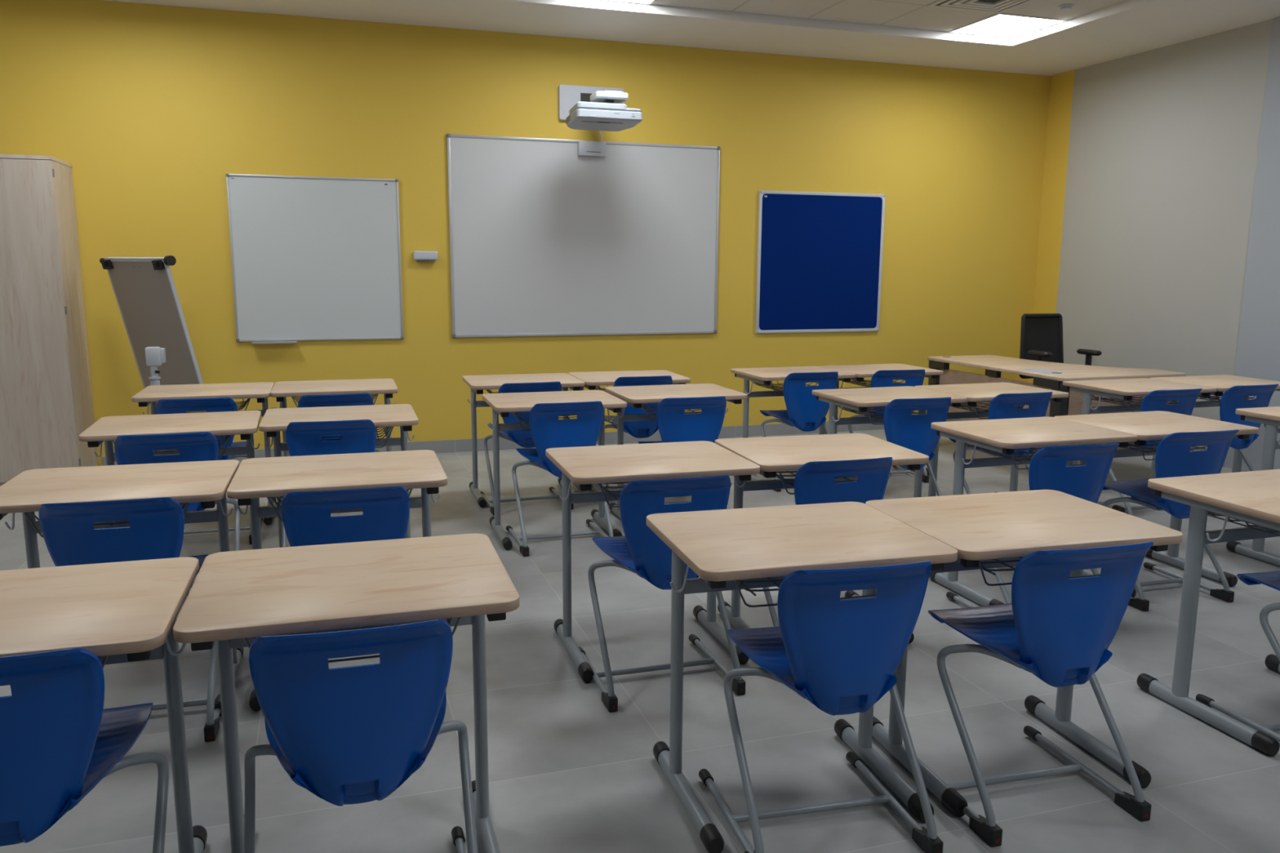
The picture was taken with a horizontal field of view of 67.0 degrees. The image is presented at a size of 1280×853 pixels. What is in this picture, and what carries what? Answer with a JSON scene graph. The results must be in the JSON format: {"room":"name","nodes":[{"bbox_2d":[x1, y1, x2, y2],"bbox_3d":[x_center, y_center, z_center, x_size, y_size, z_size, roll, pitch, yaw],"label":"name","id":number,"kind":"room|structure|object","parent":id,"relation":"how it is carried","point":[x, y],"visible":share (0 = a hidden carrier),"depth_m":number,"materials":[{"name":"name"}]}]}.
{"room":"classroom","nodes":[
{"label":"classroom","id":0,"kind":"room"},
{"bbox_2d":[0,0,1050,466],"bbox_3d":[-0.778,-1.567,7.713,9.794,3.500,0.120,-3,10,-18],"label":"wall","id":1,"kind":"structure","parent":0,"point":[150,107],"depth_m":7.44,"materials":[{"name":"yellow paint"}]},
{"bbox_2d":[225,173,404,343],"bbox_3d":[-2.373,-1.226,7.138,1.194,1.209,0.077,-3,10,-18],"label":"whiteboard","id":2,"kind":"object","parent":1,"relation":"attached to","point":[313,258],"visible":1,"depth_m":7.15,"materials":[{"name":"silver metal"}]},
{"bbox_2d":[251,341,297,343],"bbox_3d":[-2.693,-0.622,7.134,0.310,0.015,0.076,-3,10,-18],"label":"tray","id":3,"kind":"object","parent":2,"relation":"on","point":[267,342],"depth_m":7.10,"materials":[{"name":"silver metal"}]},
{"bbox_2d":[413,250,437,262],"bbox_3d":[-1.636,-1.298,7.384,0.179,0.081,0.050,-3,10,-18],"label":"control box","id":4,"kind":"object","parent":1,"relation":"attached to","point":[417,255],"visible":1,"depth_m":7.36,"materials":[{"name":"grey plastic"}]},
{"bbox_2d":[101,418,966,466],"bbox_3d":[-0.797,0.122,7.922,9.532,0.100,0.012,-3,10,-18],"label":"baseboard","id":5,"kind":"structure","parent":1,"relation":"attached to","point":[611,437],"depth_m":8.10,"materials":[{"name":"grey tile"}]},
{"bbox_2d":[446,133,719,337],"bbox_3d":[-0.404,-1.502,7.768,2.228,1.538,0.029,-3,10,-18],"label":"whiteboard","id":6,"kind":"object","parent":1,"relation":"attached to","point":[547,239],"visible":1,"depth_m":7.74,"materials":[{"name":"silver metal"}]},
{"bbox_2d":[577,140,605,156],"bbox_3d":[-0.378,-2.189,7.628,0.222,0.111,0.038,-3,10,-18],"label":"sensor","id":7,"kind":"object","parent":6,"relation":"attached to","point":[595,148],"visible":1,"depth_m":7.61,"materials":[{"name":"grey plastic"}]},
{"bbox_2d":[558,84,628,120],"bbox_3d":[-0.276,-2.478,7.282,0.525,0.265,0.710,-3,10,-18],"label":"mount","id":8,"kind":"object","parent":1,"relation":"attached to","point":[569,95],"visible":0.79,"depth_m":7.52,"materials":[{"name":"grey plastic"}]},
{"bbox_2d":[565,99,642,131],"bbox_3d":[-0.275,-2.283,7.064,0.504,0.189,0.389,-3,10,-18],"label":"projector","id":9,"kind":"object","parent":8,"relation":"hanging from","point":[608,115],"visible":1,"depth_m":6.93,"materials":[{"name":"grey plastic"}]},
{"bbox_2d":[565,114,570,124],"bbox_3d":[-0.517,-2.228,7.015,0.008,0.043,0.125,-3,5,-18],"label":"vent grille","id":10,"kind":"object","parent":9,"relation":"attached to","point":[568,119],"depth_m":7.01,"materials":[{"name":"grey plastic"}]},
{"bbox_2d":[106,0,1279,75],"bbox_3d":[0.662,-2.405,3.044,9.544,0.288,9.260,-3,10,-18],"label":"ceiling","id":11,"kind":"structure","parent":1,"relation":"attached to","point":[1127,28],"depth_m":7.13,"materials":[{"name":"white paint"}]},
{"bbox_2d":[755,190,885,333],"bbox_3d":[1.578,-1.426,8.439,1.212,1.202,0.024,-3,10,-18],"label":"notice board","id":12,"kind":"object","parent":1,"relation":"attached to","point":[820,259],"visible":1,"depth_m":8.43,"materials":[{"name":"blue fabric"}]},
{"bbox_2d":[0,429,1279,852],"bbox_3d":[0.641,0.954,3.606,9.744,0.100,9.460,-3,10,-18],"label":"floor","id":13,"kind":"structure","parent":0,"point":[567,773],"depth_m":3.10,"materials":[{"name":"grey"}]},
{"bbox_2d":[0,154,97,486],"bbox_3d":[-4.259,-0.662,6.325,1.021,2.133,0.581,-3,10,-18],"label":"wardrobe","id":14,"kind":"object","parent":13,"relation":"on","point":[46,395],"visible":0.89,"depth_m":6.22,"materials":[{"name":"brown wood"}]},
{"bbox_2d":[0,648,168,852],"bbox_3d":[-1.253,0.758,2.001,0.496,0.794,0.530,-2,10,-16],"label":"chair","id":15,"kind":"object","parent":13,"relation":"on","point":[58,739],"visible":1,"depth_m":1.81,"materials":[{"name":"blue plastic"}]},
{"bbox_2d":[0,556,207,852],"bbox_3d":[-1.351,0.757,2.109,0.700,0.760,0.566,-3,10,-17],"label":"student desk","id":16,"kind":"object","parent":13,"relation":"on","point":[118,612],"visible":0.82,"depth_m":2.13,"materials":[{"name":"brown wood"}]},
{"bbox_2d":[97,655,108,668],"bbox_3d":[-1.358,0.461,2.091,0.496,0.124,0.410,-3,10,-17],"label":"wire basket","id":17,"kind":"object","parent":16,"relation":"on","point":[104,660],"depth_m":1.97,"materials":[{"name":"grey metal"}]},
{"bbox_2d":[0,459,244,716],"bbox_3d":[-1.743,0.556,3.294,0.700,0.760,0.566,-2,10,-16],"label":"student desk","id":18,"kind":"object","parent":13,"relation":"on","point":[206,482],"visible":0.73,"depth_m":3.23,"materials":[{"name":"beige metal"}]},
{"bbox_2d":[23,502,189,537],"bbox_3d":[-1.750,0.260,3.276,0.496,0.124,0.410,-2,10,-16],"label":"wire basket","id":19,"kind":"object","parent":18,"relation":"on","point":[186,514],"depth_m":3.13,"materials":[{"name":"grey metal"}]},
{"bbox_2d":[38,497,220,742],"bbox_3d":[-1.633,0.567,3.132,0.496,0.794,0.530,-2,10,-15],"label":"chair","id":20,"kind":"object","parent":13,"relation":"on","point":[156,530],"visible":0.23,"depth_m":2.89,"materials":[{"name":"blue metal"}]},
{"bbox_2d":[99,255,203,450],"bbox_3d":[-3.209,-0.352,6.357,1.006,1.522,0.565,7,12,36],"label":"flip chart","id":21,"kind":"object","parent":13,"relation":"on","point":[145,292],"visible":0.67,"depth_m":6.43,"materials":[{"name":"beige"}]},
{"bbox_2d":[78,410,261,465],"bbox_3d":[-2.117,0.355,4.481,0.700,0.760,0.566,-3,10,-19],"label":"student desk","id":22,"kind":"object","parent":13,"relation":"on","point":[106,429],"visible":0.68,"depth_m":4.38,"materials":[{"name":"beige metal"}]},
{"bbox_2d":[111,435,231,457],"bbox_3d":[-2.126,0.059,4.462,0.496,0.124,0.410,-3,10,-19],"label":"wire basket","id":23,"kind":"object","parent":22,"relation":"on","point":[221,450],"depth_m":4.49,"materials":[{"name":"grey metal"}]},
{"bbox_2d":[114,431,239,596],"bbox_3d":[-2.018,0.380,4.232,0.496,0.794,0.530,-3,10,-18],"label":"chair","id":24,"kind":"object","parent":13,"relation":"on","point":[200,446],"visible":0.2,"depth_m":3.98,"materials":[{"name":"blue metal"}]},
{"bbox_2d":[131,382,276,524],"bbox_3d":[-2.490,0.161,5.626,0.700,0.760,0.566,-3,10,-17],"label":"student desk","id":25,"kind":"object","parent":13,"relation":"on","point":[151,394],"visible":0.58,"depth_m":5.51,"materials":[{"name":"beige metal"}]},
{"bbox_2d":[156,398,250,413],"bbox_3d":[-2.498,-0.135,5.608,0.496,0.124,0.410,-3,10,-17],"label":"wire basket","id":26,"kind":"object","parent":25,"relation":"on","point":[245,402],"depth_m":5.54,"materials":[{"name":"grey metal"}]},
{"bbox_2d":[155,397,262,544],"bbox_3d":[-2.354,0.207,5.254,0.496,0.794,0.530,-2,10,-16],"label":"chair","id":27,"kind":"object","parent":13,"relation":"on","point":[217,404],"visible":0.18,"depth_m":5.00,"materials":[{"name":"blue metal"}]},
{"bbox_2d":[282,419,376,547],"bbox_3d":[-1.439,0.325,4.584,0.496,0.794,0.530,-2,10,-15],"label":"chair","id":28,"kind":"object","parent":13,"relation":"on","point":[359,436],"visible":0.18,"depth_m":4.33,"materials":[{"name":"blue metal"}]},
{"bbox_2d":[270,378,398,456],"bbox_3d":[-1.824,0.128,5.849,0.700,0.760,0.566,-3,10,-17],"label":"student desk","id":29,"kind":"object","parent":13,"relation":"on","point":[280,390],"visible":0.47,"depth_m":5.70,"materials":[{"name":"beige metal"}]},
{"bbox_2d":[291,394,377,407],"bbox_3d":[-1.832,-0.168,5.831,0.496,0.124,0.410,-3,10,-17],"label":"wire basket","id":30,"kind":"object","parent":29,"relation":"on","point":[375,395],"depth_m":5.71,"materials":[{"name":"grey metal"}]},
{"bbox_2d":[226,449,447,711],"bbox_3d":[-1.068,0.525,3.506,0.700,0.760,0.566,-3,10,-17],"label":"student desk","id":31,"kind":"object","parent":13,"relation":"on","point":[254,479],"visible":0.73,"depth_m":3.40,"materials":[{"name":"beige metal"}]},
{"bbox_2d":[266,488,412,521],"bbox_3d":[-1.075,0.229,3.488,0.496,0.124,0.410,-3,10,-17],"label":"wire basket","id":32,"kind":"object","parent":31,"relation":"on","point":[277,508],"depth_m":3.38,"materials":[{"name":"grey metal"}]},
{"bbox_2d":[258,404,418,547],"bbox_3d":[-1.450,0.316,4.740,0.700,0.760,0.566,-3,10,-17],"label":"student desk","id":33,"kind":"object","parent":13,"relation":"on","point":[275,420],"visible":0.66,"depth_m":4.68,"materials":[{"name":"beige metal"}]},
{"bbox_2d":[320,426,393,448],"bbox_3d":[-1.458,0.020,4.722,0.496,0.124,0.410,-3,10,-17],"label":"wire basket","id":34,"kind":"object","parent":33,"relation":"on","point":[389,440],"depth_m":4.69,"materials":[{"name":"grey metal"}]},
{"bbox_2d":[297,393,380,452],"bbox_3d":[-1.704,0.180,5.443,0.496,0.794,0.530,-3,10,-20],"label":"chair","id":35,"kind":"object","parent":13,"relation":"on","point":[351,399],"visible":0.16,"depth_m":5.17,"materials":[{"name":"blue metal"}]},
{"bbox_2d":[281,486,409,546],"bbox_3d":[-0.981,0.544,3.290,0.496,0.794,0.530,-2,10,-16],"label":"chair","id":36,"kind":"object","parent":13,"relation":"on","point":[307,519],"visible":0.27,"depth_m":3.04,"materials":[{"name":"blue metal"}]},
{"bbox_2d":[173,533,519,852],"bbox_3d":[-0.675,0.723,2.334,0.700,0.760,0.566,-3,10,-17],"label":"student desk","id":37,"kind":"object","parent":13,"relation":"on","point":[235,598],"visible":0.91,"depth_m":2.25,"materials":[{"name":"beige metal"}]},
{"bbox_2d":[243,617,461,662],"bbox_3d":[-0.682,0.427,2.316,0.496,0.124,0.410,-3,10,-17],"label":"wire basket","id":38,"kind":"object","parent":37,"relation":"on","point":[449,620],"depth_m":2.23,"materials":[{"name":"grey metal"}]},
{"bbox_2d":[243,619,478,852],"bbox_3d":[-0.624,0.737,2.152,0.496,0.794,0.530,-2,10,-16],"label":"chair","id":39,"kind":"object","parent":13,"relation":"on","point":[353,735],"visible":1,"depth_m":1.93,"materials":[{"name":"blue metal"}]},
{"bbox_2d":[462,373,584,507],"bbox_3d":[-0.751,0.073,6.218,0.700,0.760,0.566,-2,10,-16],"label":"student desk","id":40,"kind":"object","parent":13,"relation":"on","point":[477,384],"visible":0.56,"depth_m":6.17,"materials":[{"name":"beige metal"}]},
{"bbox_2d":[485,386,564,393],"bbox_3d":[-0.759,-0.223,6.200,0.496,0.124,0.410,-2,10,-16],"label":"wire basket","id":41,"kind":"object","parent":40,"relation":"on","point":[490,392],"depth_m":6.09,"materials":[{"name":"grey metal"}]},
{"bbox_2d":[480,381,573,515],"bbox_3d":[-0.718,0.091,6.010,0.496,0.794,0.530,-3,10,-19],"label":"chair","id":42,"kind":"object","parent":13,"relation":"on","point":[523,438],"visible":0.41,"depth_m":5.80,"materials":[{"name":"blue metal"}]},
{"bbox_2d":[482,390,626,550],"bbox_3d":[-0.479,0.221,5.343,0.700,0.760,0.566,-3,10,-17],"label":"student desk","id":43,"kind":"object","parent":13,"relation":"on","point":[501,404],"visible":0.79,"depth_m":5.31,"materials":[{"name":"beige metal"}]},
{"bbox_2d":[511,412,577,431],"bbox_3d":[-0.487,-0.075,5.325,0.496,0.124,0.410,-3,10,-17],"label":"wire basket","id":44,"kind":"object","parent":43,"relation":"on","point":[523,425],"depth_m":5.32,"materials":[{"name":"grey metal"}]},
{"bbox_2d":[506,400,613,556],"bbox_3d":[-0.435,0.228,5.199,0.496,0.794,0.530,-3,10,-18],"label":"chair","id":45,"kind":"object","parent":13,"relation":"on","point":[547,430],"visible":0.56,"depth_m":4.98,"materials":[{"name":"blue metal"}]},
{"bbox_2d":[568,369,690,492],"bbox_3d":[-0.081,0.039,6.444,0.700,0.760,0.566,-2,10,-16],"label":"student desk","id":46,"kind":"object","parent":13,"relation":"on","point":[592,380],"visible":0.22,"depth_m":6.35,"materials":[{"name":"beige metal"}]},
{"bbox_2d":[595,385,608,392],"bbox_3d":[-0.088,-0.257,6.426,0.496,0.124,0.410,-2,10,-16],"label":"wire basket","id":47,"kind":"object","parent":46,"relation":"on","point":[599,388],"depth_m":6.33,"materials":[{"name":"grey metal"}]},
{"bbox_2d":[592,375,672,490],"bbox_3d":[-0.033,0.035,6.366,0.496,0.794,0.530,-2,10,-15],"label":"chair","id":48,"kind":"object","parent":13,"relation":"on","point":[644,428],"visible":0.48,"depth_m":6.14,"materials":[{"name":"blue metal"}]},
{"bbox_2d":[545,440,759,682],"bbox_3d":[0.031,0.492,3.739,0.700,0.760,0.566,-2,10,-16],"label":"student desk","id":49,"kind":"object","parent":13,"relation":"on","point":[583,466],"visible":0.77,"depth_m":3.67,"materials":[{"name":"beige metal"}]},
{"bbox_2d":[596,481,691,507],"bbox_3d":[0.023,0.197,3.721,0.496,0.124,0.410,-2,10,-16],"label":"wire basket","id":50,"kind":"object","parent":49,"relation":"on","point":[605,493],"depth_m":3.65,"materials":[{"name":"grey metal"}]},
{"bbox_2d":[577,475,745,712],"bbox_3d":[0.065,0.519,3.477,0.496,0.794,0.530,-3,10,-17],"label":"chair","id":51,"kind":"object","parent":13,"relation":"on","point":[641,552],"visible":0.66,"depth_m":3.26,"materials":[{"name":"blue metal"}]},
{"bbox_2d":[604,383,747,519],"bbox_3d":[0.198,0.167,5.689,0.700,0.760,0.566,-3,10,-18],"label":"student desk","id":52,"kind":"object","parent":13,"relation":"on","point":[635,397],"visible":0.58,"depth_m":5.62,"materials":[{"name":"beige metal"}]},
{"bbox_2d":[640,403,702,421],"bbox_3d":[0.190,-0.129,5.671,0.496,0.124,0.410,-3,10,-18],"label":"wire basket","id":53,"kind":"object","parent":52,"relation":"on","point":[652,415],"depth_m":5.67,"materials":[{"name":"grey metal"}]},
{"bbox_2d":[637,395,729,509],"bbox_3d":[0.227,0.195,5.423,0.496,0.794,0.530,-2,10,-15],"label":"chair","id":54,"kind":"object","parent":13,"relation":"on","point":[674,425],"visible":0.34,"depth_m":5.18,"materials":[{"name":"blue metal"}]},
{"bbox_2d":[730,365,855,480],"bbox_3d":[1.050,-0.007,6.757,0.700,0.760,0.566,-3,10,-18],"label":"student desk","id":55,"kind":"object","parent":13,"relation":"on","point":[762,376],"visible":0.53,"depth_m":6.71,"materials":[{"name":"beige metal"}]},
{"bbox_2d":[751,380,818,395],"bbox_3d":[1.041,-0.302,6.739,0.496,0.124,0.410,-3,10,-18],"label":"wire basket","id":56,"kind":"object","parent":55,"relation":"on","point":[779,392],"depth_m":6.74,"materials":[{"name":"grey metal"}]},
{"bbox_2d":[751,371,838,491],"bbox_3d":[1.079,-0.006,6.652,0.496,0.794,0.530,-2,10,-16],"label":"chair","id":57,"kind":"object","parent":13,"relation":"on","point":[806,413],"visible":0.89,"depth_m":6.43,"materials":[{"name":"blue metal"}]},
{"bbox_2d":[646,502,957,852],"bbox_3d":[0.417,0.665,2.721,0.700,0.760,0.566,-2,10,-15],"label":"student desk","id":58,"kind":"object","parent":13,"relation":"on","point":[745,548],"visible":0.81,"depth_m":2.66,"materials":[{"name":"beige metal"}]},
{"bbox_2d":[733,577,876,607],"bbox_3d":[0.411,0.369,2.704,0.496,0.124,0.410,-2,10,-15],"label":"wire basket","id":59,"kind":"object","parent":58,"relation":"on","point":[740,583],"depth_m":2.56,"materials":[{"name":"grey metal"}]},
{"bbox_2d":[698,560,943,852],"bbox_3d":[0.473,0.675,2.563,0.496,0.794,0.530,-2,10,-13],"label":"chair","id":60,"kind":"object","parent":13,"relation":"on","point":[842,656],"visible":1,"depth_m":2.35,"materials":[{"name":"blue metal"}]},
{"bbox_2d":[715,433,928,644],"bbox_3d":[0.712,0.461,3.953,0.700,0.760,0.566,-2,10,-15],"label":"student desk","id":61,"kind":"object","parent":13,"relation":"on","point":[773,455],"visible":0.57,"depth_m":3.90,"materials":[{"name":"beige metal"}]},
{"bbox_2d":[775,471,857,494],"bbox_3d":[0.705,0.165,3.936,0.496,0.124,0.410,-2,10,-15],"label":"wire basket","id":62,"kind":"object","parent":61,"relation":"on","point":[784,482],"depth_m":3.88,"materials":[{"name":"grey metal"}]},
{"bbox_2d":[762,457,892,626],"bbox_3d":[0.694,0.469,3.800,0.496,0.794,0.530,-3,10,-17],"label":"chair","id":63,"kind":"object","parent":13,"relation":"on","point":[814,482],"visible":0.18,"depth_m":3.54,"materials":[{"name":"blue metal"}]},
{"bbox_2d":[819,363,943,475],"bbox_3d":[1.715,-0.040,6.982,0.700,0.760,0.566,-3,10,-18],"label":"student desk","id":64,"kind":"object","parent":13,"relation":"on","point":[860,371],"visible":0.3,"depth_m":6.90,"materials":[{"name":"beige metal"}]},
{"bbox_2d":[843,378,906,387],"bbox_3d":[1.706,-0.336,6.964,0.496,0.124,0.410,-3,10,-18],"label":"wire basket","id":65,"kind":"object","parent":64,"relation":"on","point":[858,383],"depth_m":6.94,"materials":[{"name":"grey metal"}]},
{"bbox_2d":[847,369,928,482],"bbox_3d":[1.719,-0.033,6.837,0.496,0.794,0.530,-2,10,-12],"label":"chair","id":66,"kind":"object","parent":13,"relation":"on","point":[883,378],"visible":0.24,"depth_m":6.58,"materials":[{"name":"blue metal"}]},
{"bbox_2d":[812,386,967,497],"bbox_3d":[1.418,0.188,5.611,0.700,0.760,0.566,-3,10,-18],"label":"student desk","id":67,"kind":"object","parent":13,"relation":"on","point":[859,400],"visible":0.59,"depth_m":5.55,"materials":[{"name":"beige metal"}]},
{"bbox_2d":[836,404,927,424],"bbox_3d":[1.410,-0.108,5.592,0.496,0.124,0.410,-3,10,-18],"label":"wire basket","id":68,"kind":"object","parent":67,"relation":"on","point":[871,419],"depth_m":5.59,"materials":[{"name":"grey metal"}]},
{"bbox_2d":[884,396,951,496],"bbox_3d":[1.441,0.199,5.441,0.496,0.794,0.530,-2,10,-15],"label":"chair","id":69,"kind":"object","parent":13,"relation":"on","point":[903,428],"visible":0.52,"depth_m":5.20,"materials":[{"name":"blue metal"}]},
{"bbox_2d":[914,382,1068,497],"bbox_3d":[2.085,0.154,5.836,0.700,0.760,0.566,-3,10,-19],"label":"student desk","id":70,"kind":"object","parent":13,"relation":"on","point":[980,392],"visible":0.27,"depth_m":5.81,"materials":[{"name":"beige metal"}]},
{"bbox_2d":[949,401,1029,418],"bbox_3d":[2.077,-0.142,5.818,0.496,0.124,0.410,-3,10,-19],"label":"wire basket","id":71,"kind":"object","parent":70,"relation":"on","point":[980,412],"depth_m":5.82,"materials":[{"name":"grey metal"}]},
{"bbox_2d":[949,391,1052,494],"bbox_3d":[2.086,0.163,5.680,0.496,0.794,0.530,-2,10,-16],"label":"chair","id":72,"kind":"object","parent":13,"relation":"on","point":[1002,406],"visible":0.22,"depth_m":5.42,"materials":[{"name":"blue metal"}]},
{"bbox_2d":[865,489,1182,817],"bbox_3d":[1.097,0.639,2.900,0.700,0.760,0.566,-2,10,-15],"label":"student desk","id":73,"kind":"object","parent":13,"relation":"on","point":[987,531],"visible":0.6,"depth_m":2.83,"materials":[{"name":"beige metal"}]},
{"bbox_2d":[977,556,1100,586],"bbox_3d":[1.090,0.343,2.882,0.496,0.124,0.410,-2,10,-15],"label":"wire basket","id":74,"kind":"object","parent":73,"relation":"on","point":[1002,561],"depth_m":2.74,"materials":[{"name":"grey metal"}]},
{"bbox_2d":[946,443,1119,628],"bbox_3d":[1.690,0.421,4.120,0.496,0.794,0.530,-2,10,-15],"label":"chair","id":75,"kind":"object","parent":13,"relation":"on","point":[1048,469],"visible":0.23,"depth_m":3.87,"materials":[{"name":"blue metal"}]},
{"bbox_2d":[928,417,1137,606],"bbox_3d":[1.765,0.386,4.439,0.700,0.760,0.566,-3,10,-17],"label":"student desk","id":76,"kind":"object","parent":13,"relation":"on","point":[1003,437],"visible":0.73,"depth_m":4.36,"materials":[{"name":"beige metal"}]},
{"bbox_2d":[966,443,1095,469],"bbox_3d":[1.757,0.090,4.421,0.496,0.124,0.410,-3,10,-17],"label":"wire basket","id":77,"kind":"object","parent":76,"relation":"on","point":[1011,459],"depth_m":4.42,"materials":[{"name":"grey metal"}]},
{"bbox_2d":[928,542,1153,847],"bbox_3d":[1.087,0.651,2.730,0.496,0.794,0.530,-2,10,-15],"label":"chair","id":78,"kind":"object","parent":13,"relation":"on","point":[1058,628],"visible":1,"depth_m":2.52,"materials":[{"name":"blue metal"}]},
{"bbox_2d":[926,355,1186,448],"bbox_3d":[3.159,-0.120,7.569,1.100,0.741,1.610,-3,10,-18],"label":"desk","id":79,"kind":"object","parent":13,"relation":"on","point":[993,365],"visible":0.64,"depth_m":7.17,"materials":[{"name":"brown wood"}]},
{"bbox_2d":[1019,368,1069,373],"bbox_3d":[2.934,-0.406,7.035,0.210,0.001,0.300,-3,10,-18],"label":"paper sheet","id":80,"kind":"object","parent":79,"relation":"on","point":[1036,370],"visible":1,"depth_m":7.02,"materials":[{"name":"white paper"}]},
{"bbox_2d":[1018,313,1102,378],"bbox_3d":[3.505,-0.383,8.089,0.585,1.091,0.580,-3,10,-18],"label":"office chair","id":81,"kind":"object","parent":13,"relation":"on","point":[1041,334],"visible":0.38,"depth_m":8.27,"materials":[{"name":"black fabric"}]},
{"bbox_2d":[1062,377,1217,512],"bbox_3d":[3.117,0.112,6.122,0.700,0.760,0.566,-3,10,-18],"label":"student desk","id":82,"kind":"object","parent":13,"relation":"on","point":[1122,389],"visible":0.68,"depth_m":6.04,"materials":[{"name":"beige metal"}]},
{"bbox_2d":[1091,394,1179,412],"bbox_3d":[3.108,-0.184,6.104,0.496,0.124,0.410,-3,10,-18],"label":"wire basket","id":83,"kind":"object","parent":82,"relation":"on","point":[1128,406],"depth_m":6.11,"materials":[{"name":"grey metal"}]},
{"bbox_2d":[1104,388,1202,515],"bbox_3d":[3.036,0.137,5.872,0.496,0.794,0.530,-2,10,-16],"label":"chair","id":84,"kind":"object","parent":13,"relation":"on","point":[1156,400],"visible":0.18,"depth_m":5.62,"materials":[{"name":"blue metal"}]},
{"bbox_2d":[1054,410,1258,597],"bbox_3d":[2.433,0.354,4.654,0.700,0.760,0.566,-3,10,-18],"label":"student desk","id":85,"kind":"object","parent":13,"relation":"on","point":[1148,426],"visible":0.44,"depth_m":4.60,"materials":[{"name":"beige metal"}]},
{"bbox_2d":[1105,440,1207,460],"bbox_3d":[2.425,0.058,4.636,0.496,0.124,0.410,-3,10,-18],"label":"wire basket","id":86,"kind":"object","parent":85,"relation":"on","point":[1140,450],"depth_m":4.61,"materials":[{"name":"grey metal"}]},
{"bbox_2d":[1102,429,1239,611],"bbox_3d":[2.372,0.370,4.455,0.496,0.794,0.530,-2,10,-15],"label":"chair","id":87,"kind":"object","parent":13,"relation":"on","point":[1174,456],"visible":0.56,"depth_m":4.25,"materials":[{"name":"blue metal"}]},
{"bbox_2d":[1137,469,1279,755],"bbox_3d":[2.156,0.587,3.250,0.700,0.760,0.566,-3,10,-17],"label":"student desk","id":88,"kind":"object","parent":13,"relation":"on","point":[1251,497],"visible":0.99,"depth_m":3.22,"materials":[{"name":"silver metal"}]},
{"bbox_2d":[1207,511,1279,536],"bbox_3d":[2.148,0.291,3.232,0.496,0.124,0.410,-3,10,-17],"label":"wire basket","id":89,"kind":"object","parent":88,"relation":"on","point":[1254,529],"depth_m":3.24,"materials":[{"name":"grey metal"}]},
{"bbox_2d":[1149,374,1279,472],"bbox_3d":[3.790,0.079,6.344,0.700,0.760,0.566,-3,10,-18],"label":"student desk","id":90,"kind":"object","parent":13,"relation":"on","point":[1223,383],"visible":0.2,"depth_m":6.33,"materials":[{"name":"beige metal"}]},
{"bbox_2d":[1196,389,1275,405],"bbox_3d":[3.782,-0.217,6.326,0.496,0.124,0.410,-3,10,-18],"label":"wire basket","id":91,"kind":"object","parent":90,"relation":"on","point":[1210,402],"depth_m":6.35,"materials":[{"name":"grey metal"}]},
{"bbox_2d":[1195,570,1279,742],"bbox_3d":[2.226,0.597,3.092,0.496,0.794,0.530,-2,10,-16],"label":"chair","id":92,"kind":"object","parent":13,"relation":"on","point":[1270,579],"visible":1,"depth_m":3.13,"materials":[{"name":"grey metal"}]},
{"bbox_2d":[1207,384,1279,515],"bbox_3d":[3.635,0.101,6.107,0.496,0.794,0.530,-3,10,-17],"label":"chair","id":93,"kind":"object","parent":13,"relation":"on","point":[1233,398],"visible":0.35,"depth_m":5.86,"materials":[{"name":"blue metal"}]},
{"bbox_2d":[1226,406,1279,566],"bbox_3d":[3.501,0.312,4.944,0.700,0.760,0.566,-3,10,-18],"label":"student desk","id":94,"kind":"object","parent":13,"relation":"on","point":[1269,416],"visible":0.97,"depth_m":4.92,"materials":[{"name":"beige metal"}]},
{"bbox_2d":[651,0,1127,31],"bbox_3d":[0.626,-2.400,3.134,7.260,0.128,7.260,-3,10,-18],"label":"ceiling","id":95,"kind":"structure","parent":0,"point":[913,14],"depth_m":6.86,"materials":[{"name":"paint"}]},
{"bbox_2d":[605,0,655,4],"bbox_3d":[-0.118,-2.876,6.357,0.595,0.006,0.595,-3,10,-18],"label":"recessed light","id":96,"kind":"object","parent":95,"relation":"in","point":[642,2],"visible":1,"depth_m":6.65,"materials":[{"name":"grey plastic"}]},
{"bbox_2d":[616,0,652,3],"bbox_3d":[-0.118,-2.877,6.357,0.560,0.004,0.560,-3,10,-18],"label":"diffuser","id":97,"kind":"object","parent":96,"relation":"attached to","point":[624,1],"depth_m":6.65,"materials":[{"name":"white plastic"}]},
{"bbox_2d":[926,0,1035,13],"bbox_3d":[2.370,-2.885,6.533,0.600,0.017,0.600,-3,10,-18],"label":"ceiling vent","id":98,"kind":"object","parent":95,"relation":"in","point":[997,6],"visible":1,"depth_m":6.67,"materials":[{"name":"grey plastic"}]},
{"bbox_2d":[948,13,1066,38],"bbox_3d":[2.757,-3.014,7.285,0.595,0.006,0.595,-3,10,-18],"label":"recessed light","id":99,"kind":"object","parent":95,"relation":"in","point":[1001,24],"visible":1,"depth_m":7.26,"materials":[{"name":"grey plastic"}]},
{"bbox_2d":[1058,3,1074,10],"bbox_3d":[2.953,-2.904,6.704,0.100,0.028,0.100,-3,10,-18],"label":"smoke detector","id":100,"kind":"object","parent":95,"relation":"attached to","point":[1066,6],"visible":1,"depth_m":6.68,"materials":[{"name":"grey plastic"}]},
{"bbox_2d":[1028,18,1272,448],"bbox_3d":[5.246,-1.041,4.790,0.120,3.500,9.260,-3,10,-18],"label":"wall","id":101,"kind":"structure","parent":0,"point":[1150,159],"depth_m":7.82,"materials":[{"name":"grey paint"}]},
{"bbox_2d":[1224,16,1279,471],"bbox_3d":[4.877,-1.053,5.721,0.030,3.212,2.837,-3,10,-18],"label":"wall","id":102,"kind":"structure","parent":101,"relation":"attached to","point":[1258,350],"depth_m":6.91,"materials":[{"name":"grey paint"}]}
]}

